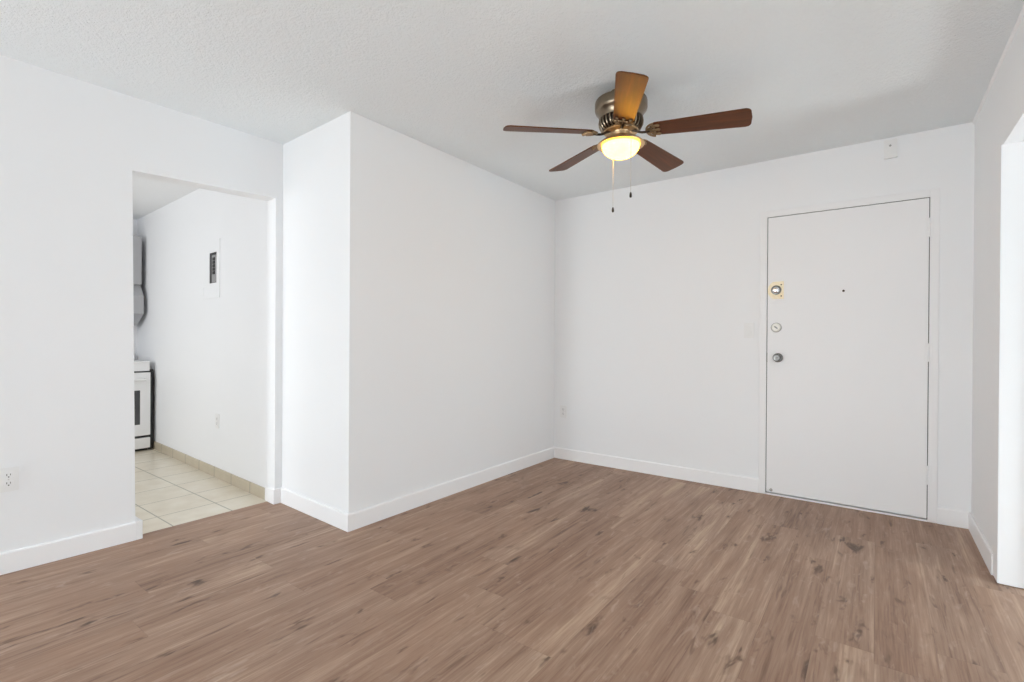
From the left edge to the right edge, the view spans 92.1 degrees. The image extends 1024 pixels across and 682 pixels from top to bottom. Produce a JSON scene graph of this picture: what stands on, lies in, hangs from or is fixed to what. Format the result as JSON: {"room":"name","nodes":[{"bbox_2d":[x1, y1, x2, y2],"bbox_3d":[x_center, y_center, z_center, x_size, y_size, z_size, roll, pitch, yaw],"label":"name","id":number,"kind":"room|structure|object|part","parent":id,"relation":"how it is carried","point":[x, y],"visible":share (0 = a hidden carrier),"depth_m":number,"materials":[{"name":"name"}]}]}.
{"room":"empty living room","nodes":[
{"label":"empty living room","id":0,"kind":"room"},
{"bbox_2d":[133,219,136,359],"bbox_3d":[-5.116,-0.120,4.055,0.150,2.392,3.348,0,0,36],"label":"wall","id":1,"kind":"structure","parent":0,"point":[134,220],"depth_m":5.33,"materials":[{"name":"white paint"}]},
{"bbox_2d":[133,236,141,284],"bbox_3d":[-4.193,-0.831,4.869,0.358,0.500,0.812,0,0,36],"label":"upper cabinet","id":2,"kind":"object","parent":1,"relation":"attached to","point":[137,240],"visible":0.14,"depth_m":5.07,"materials":[{"name":"grey paint"}]},
{"bbox_2d":[133,285,143,325],"bbox_3d":[-4.176,-0.368,4.863,0.400,0.426,0.795,0,0,36],"label":"range hood","id":3,"kind":"object","parent":1,"relation":"attached to","point":[138,298],"visible":0.15,"depth_m":5.05,"materials":[{"name":"grey paint"}]},
{"bbox_2d":[0,55,282,552],"bbox_3d":[-3.633,-0.123,0.868,0.121,2.440,6.489,1,0,38],"label":"wall","id":4,"kind":"structure","parent":0,"point":[71,149],"depth_m":2.54,"materials":[{"name":"white paint"}]},
{"bbox_2d":[0,466,18,492],"bbox_3d":[-2.388,0.657,2.341,0.008,0.114,0.070,1,0,38],"label":"power outlet","id":5,"kind":"object","parent":4,"relation":"attached to","point":[9,477],"visible":1,"depth_m":2.34,"materials":[{"name":"white plastic"}]},
{"bbox_2d":[4,480,13,486],"bbox_3d":[-2.388,0.677,2.342,0.007,0.029,0.033,1,0,38],"label":"receptacle","id":6,"kind":"object","parent":5,"relation":"attached to","point":[7,483],"depth_m":2.34,"materials":[{"name":"grey plastic"}]},
{"bbox_2d":[4,472,13,478],"bbox_3d":[-2.388,0.638,2.341,0.007,0.029,0.033,1,0,38],"label":"receptacle","id":7,"kind":"object","parent":5,"relation":"attached to","point":[7,475],"depth_m":2.34,"materials":[{"name":"grey plastic"}]},
{"bbox_2d":[0,522,135,574],"bbox_3d":[-3.842,1.048,0.512,0.012,0.101,5.666,1,0,38],"label":"baseboard","id":8,"kind":"structure","parent":4,"relation":"attached to","point":[39,554],"depth_m":2.50,"materials":[{"name":"white paint"}]},
{"bbox_2d":[135,516,142,539],"bbox_3d":[-2.119,1.049,2.777,0.133,0.102,0.030,0,0,36],"label":"baseboard","id":9,"kind":"structure","parent":4,"relation":"attached to","point":[139,523],"depth_m":2.74,"materials":[{"name":"white paint"}]},
{"bbox_2d":[132,176,198,219],"bbox_3d":[-3.806,-1.329,3.214,3.240,0.048,3.550,0,0,36],"label":"ceiling","id":10,"kind":"structure","parent":0,"point":[149,195],"depth_m":4.39,"materials":[{"name":"white paint"}]},
{"bbox_2d":[137,188,266,487],"bbox_3d":[-2.873,-0.132,4.508,3.220,2.440,0.359,0,0,36],"label":"wall","id":11,"kind":"structure","parent":0,"point":[207,357],"depth_m":4.07,"materials":[{"name":"white paint"}]},
{"bbox_2d":[154,441,264,499],"bbox_3d":[-2.649,1.052,4.186,2.443,0.079,0.010,1,0,39],"label":"baseboard","id":12,"kind":"structure","parent":11,"relation":"attached to","point":[259,491],"depth_m":3.97,"materials":[{"name":"beige tile"}]},
{"bbox_2d":[203,238,219,298],"bbox_3d":[-2.460,-0.584,4.036,0.349,0.470,0.008,1,0,39],"label":"electrical panel","id":13,"kind":"object","parent":11,"relation":"attached to","point":[211,249],"visible":1,"depth_m":4.03,"materials":[{"name":"white paint"}]},
{"bbox_2d":[215,414,218,428],"bbox_3d":[-2.363,0.641,3.955,0.070,0.114,0.008,1,0,39],"label":"power outlet","id":14,"kind":"object","parent":11,"relation":"attached to","point":[216,415],"visible":1,"depth_m":3.95,"materials":[{"name":"white plastic"}]},
{"bbox_2d":[265,486,280,504],"bbox_3d":[-1.638,1.050,3.384,0.137,0.101,0.061,0,0,36],"label":"baseboard","id":15,"kind":"object","parent":11,"relation":"attached to","point":[273,496],"visible":1,"depth_m":3.35,"materials":[{"name":"white paint"}]},
{"bbox_2d":[282,111,554,513],"bbox_3d":[-0.591,-0.116,4.020,0.800,2.440,2.273,0,0,36],"label":"wall partition","id":16,"kind":"structure","parent":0,"point":[418,314],"depth_m":3.28,"materials":[{"name":"white paint"}]},
{"bbox_2d":[281,487,347,531],"bbox_3d":[-1.262,1.054,3.114,0.814,0.101,0.012,1,0,39],"label":"baseboard","id":17,"kind":"structure","parent":16,"relation":"attached to","point":[337,518],"depth_m":3.08,"materials":[{"name":"white paint"}]},
{"bbox_2d":[348,447,553,531],"bbox_3d":[-0.275,1.057,3.777,0.012,0.101,2.286,0,0,36],"label":"baseboard","id":18,"kind":"structure","parent":16,"relation":"attached to","point":[364,517],"depth_m":3.44,"materials":[{"name":"white paint"}]},
{"bbox_2d":[0,448,1023,681],"bbox_3d":[-1.571,1.125,0.748,9.800,0.030,8.940,0,0,36],"label":"floor","id":19,"kind":"structure","parent":0,"point":[554,569],"depth_m":2.18,"materials":[{"name":"brown laminate"}]},
{"bbox_2d":[134,360,152,450],"bbox_3d":[-4.026,0.605,4.767,0.668,0.950,0.796,0,0,36],"label":"range","id":20,"kind":"object","parent":19,"relation":"on","point":[143,375],"visible":0.18,"depth_m":4.85,"materials":[{"name":"white metal"}]},
{"bbox_2d":[134,360,149,362],"bbox_3d":[-4.060,0.197,4.772,0.603,0.035,0.764,0,0,36],"label":"cooktop","id":21,"kind":"object","parent":20,"relation":"in","point":[135,361],"depth_m":4.86,"materials":[{"name":"white metal"}]},
{"bbox_3d":[-3.832,0.255,4.604,0.030,0.082,0.760,0,0,36],"label":"control panel","id":22,"kind":"part","parent":20,"relation":"part of","materials":[{"name":"white metal"}]},
{"bbox_3d":[-3.820,0.619,4.595,0.032,0.617,0.760,0,0,36],"label":"oven door","id":23,"kind":"part","parent":20,"relation":"part of","materials":[{"name":"white metal"}]},
{"bbox_3d":[-3.824,1.003,4.597,0.030,0.102,0.760,0,0,36],"label":"drawer","id":24,"kind":"part","parent":20,"relation":"part of","materials":[{"name":"white metal"}]},
{"bbox_3d":[-3.837,0.674,5.098,0.580,0.788,0.038,0,0,36],"label":"panel","id":25,"kind":"part","parent":20,"relation":"part of","materials":[{"name":"metal"}]},
{"bbox_2d":[0,0,1023,200],"bbox_3d":[-0.357,-1.345,-0.146,6.820,0.050,8.940,0,0,36],"label":"ceiling","id":26,"kind":"structure","parent":0,"point":[448,76],"depth_m":2.37,"materials":[{"name":"white paint"}]},
{"bbox_2d":[503,71,751,211],"bbox_3d":[0.611,-1.015,2.640,1.211,0.616,1.202,0,0,36],"label":"ceiling fan","id":27,"kind":"object","parent":26,"relation":"hanging from","point":[620,111],"visible":1,"depth_m":2.54,"materials":[{"name":"brown wood"}]},
{"bbox_3d":[0.194,-1.095,2.562,0.482,0.006,0.136,-2,14,-10],"label":"blade","id":28,"kind":"part","parent":27,"relation":"part of","materials":[{"name":"brown wood"}]},
{"bbox_3d":[0.396,-1.100,2.975,0.136,0.006,0.482,-14,6,-27],"label":"blade","id":29,"kind":"part","parent":27,"relation":"part of","materials":[{"name":"brown wood"}]},
{"bbox_3d":[0.477,-1.105,2.614,0.097,0.041,0.020,0,0,-8],"label":"blade arm","id":30,"kind":"part","parent":27,"relation":"part of","materials":[{"name":"brown metal"}]},
{"bbox_3d":[0.579,-1.009,2.631,0.195,0.070,0.195,0,0,36],"label":"lamp shade","id":31,"kind":"part","parent":27,"relation":"part of","materials":[{"name":"white glass"}]},
{"bbox_2d":[602,112,640,127],"bbox_3d":[0.580,-1.148,2.630,0.220,0.064,0.220,0,0,36],"label":"vent","id":32,"kind":"object","parent":27,"relation":"attached to","point":[607,117],"depth_m":2.56,"materials":[{"name":"brown metal"}]},
{"bbox_3d":[0.525,-1.095,2.243,0.136,0.006,0.482,13,3,8],"label":"blade","id":33,"kind":"part","parent":27,"relation":"part of","materials":[{"name":"brown wood"}]},
{"bbox_3d":[0.674,-1.104,2.586,0.097,0.041,0.020,0,0,24],"label":"blade arm","id":34,"kind":"part","parent":27,"relation":"part of","materials":[{"name":"brown metal"}]},
{"bbox_3d":[0.851,-1.092,2.911,0.136,0.006,0.482,-17,-14,42],"label":"blade","id":35,"kind":"part","parent":27,"relation":"part of","materials":[{"name":"brown wood"}]},
{"bbox_3d":[0.930,-1.084,2.459,0.482,0.006,0.136,4,-11,26],"label":"blade","id":36,"kind":"part","parent":27,"relation":"part of","materials":[{"name":"brown wood"}]},
{"bbox_2d":[554,122,974,511],"bbox_3d":[2.398,-0.096,3.301,6.464,2.440,0.120,0,0,36],"label":"wall","id":37,"kind":"structure","parent":0,"point":[655,294],"depth_m":3.88,"materials":[{"name":"white paint"}]},
{"bbox_2d":[560,405,566,417],"bbox_3d":[0.483,0.662,4.635,0.070,0.114,0.008,0,0,36],"label":"power outlet","id":38,"kind":"object","parent":37,"relation":"attached to","point":[563,409],"visible":1,"depth_m":4.63,"materials":[{"name":"white plastic"}]},
{"bbox_2d":[554,447,758,492],"bbox_3d":[1.108,1.064,4.170,1.771,0.101,0.012,0,0,36],"label":"baseboard","id":39,"kind":"structure","parent":37,"relation":"attached to","point":[677,472],"depth_m":4.07,"materials":[{"name":"white paint"}]},
{"bbox_2d":[758,188,939,522],"bbox_3d":[2.235,0.089,3.351,1.002,2.068,0.144,0,0,36],"label":"door","id":40,"kind":"structure","parent":37,"relation":"in","point":[849,358],"depth_m":3.30,"materials":[{"name":"white paint"}]},
{"bbox_3d":[1.911,-0.367,3.577,0.103,0.128,0.003,0,0,36],"label":"lock plate","id":41,"kind":"part","parent":40,"relation":"part of","materials":[{"name":"gold metal"}]},
{"bbox_3d":[1.903,0.120,3.542,0.055,0.055,0.052,0,0,36],"label":"knob","id":42,"kind":"part","parent":40,"relation":"part of","materials":[{"name":"silver metal"}]},
{"bbox_2d":[884,138,896,159],"bbox_3d":[2.441,-1.237,3.182,0.068,0.118,0.023,0,0,36],"label":"door chime","id":43,"kind":"object","parent":37,"relation":"attached to","point":[890,146],"visible":1,"depth_m":3.17,"materials":[{"name":"white plastic"}]},
{"bbox_2d":[937,507,968,528],"bbox_3d":[2.688,1.078,3.003,0.155,0.101,0.012,0,0,36],"label":"baseboard","id":44,"kind":"structure","parent":37,"relation":"attached to","point":[950,517],"depth_m":3.00,"materials":[{"name":"white paint"}]},
{"bbox_2d":[971,16,1023,550],"bbox_3d":[0.221,-0.094,-0.586,0.120,2.440,8.720,0,0,36],"label":"wall","id":45,"kind":"structure","parent":0,"point":[1000,121],"depth_m":2.56,"materials":[{"name":"white paint"}]},
{"bbox_2d":[968,512,992,574],"bbox_3d":[2.531,1.078,2.670,0.012,0.101,0.734,0,0,36],"label":"baseboard","id":46,"kind":"structure","parent":45,"relation":"attached to","point":[984,548],"depth_m":2.60,"materials":[{"name":"white paint"}]},
{"bbox_2d":[993,145,1002,582],"bbox_3d":[2.290,0.108,2.325,0.008,2.031,0.099,0,0,36],"label":"trim","id":47,"kind":"structure","parent":45,"relation":"attached to","point":[1000,150],"depth_m":2.31,"materials":[{"name":"white paint"}]},
{"bbox_2d":[973,5,1023,122],"bbox_3d":[0.175,-1.309,-0.552,0.013,0.013,8.718,0,0,36],"label":"trim","id":48,"kind":"structure","parent":45,"relation":"attached to","point":[1021,14],"depth_m":2.30,"materials":[{"name":"white paint"}]},
{"bbox_3d":[2.537,-0.091,2.198,0.300,2.440,0.119,1,0,36],"label":"wall","id":49,"kind":"structure","parent":0,"visible":0},
{"bbox_2d":[999,141,1023,588],"bbox_3d":[2.438,0.079,2.168,0.421,2.091,0.046,0,0,36],"label":"trim","id":50,"kind":"structure","parent":49,"relation":"attached to","point":[1011,506],"depth_m":2.26,"materials":[{"name":"white paint"}]}
]}

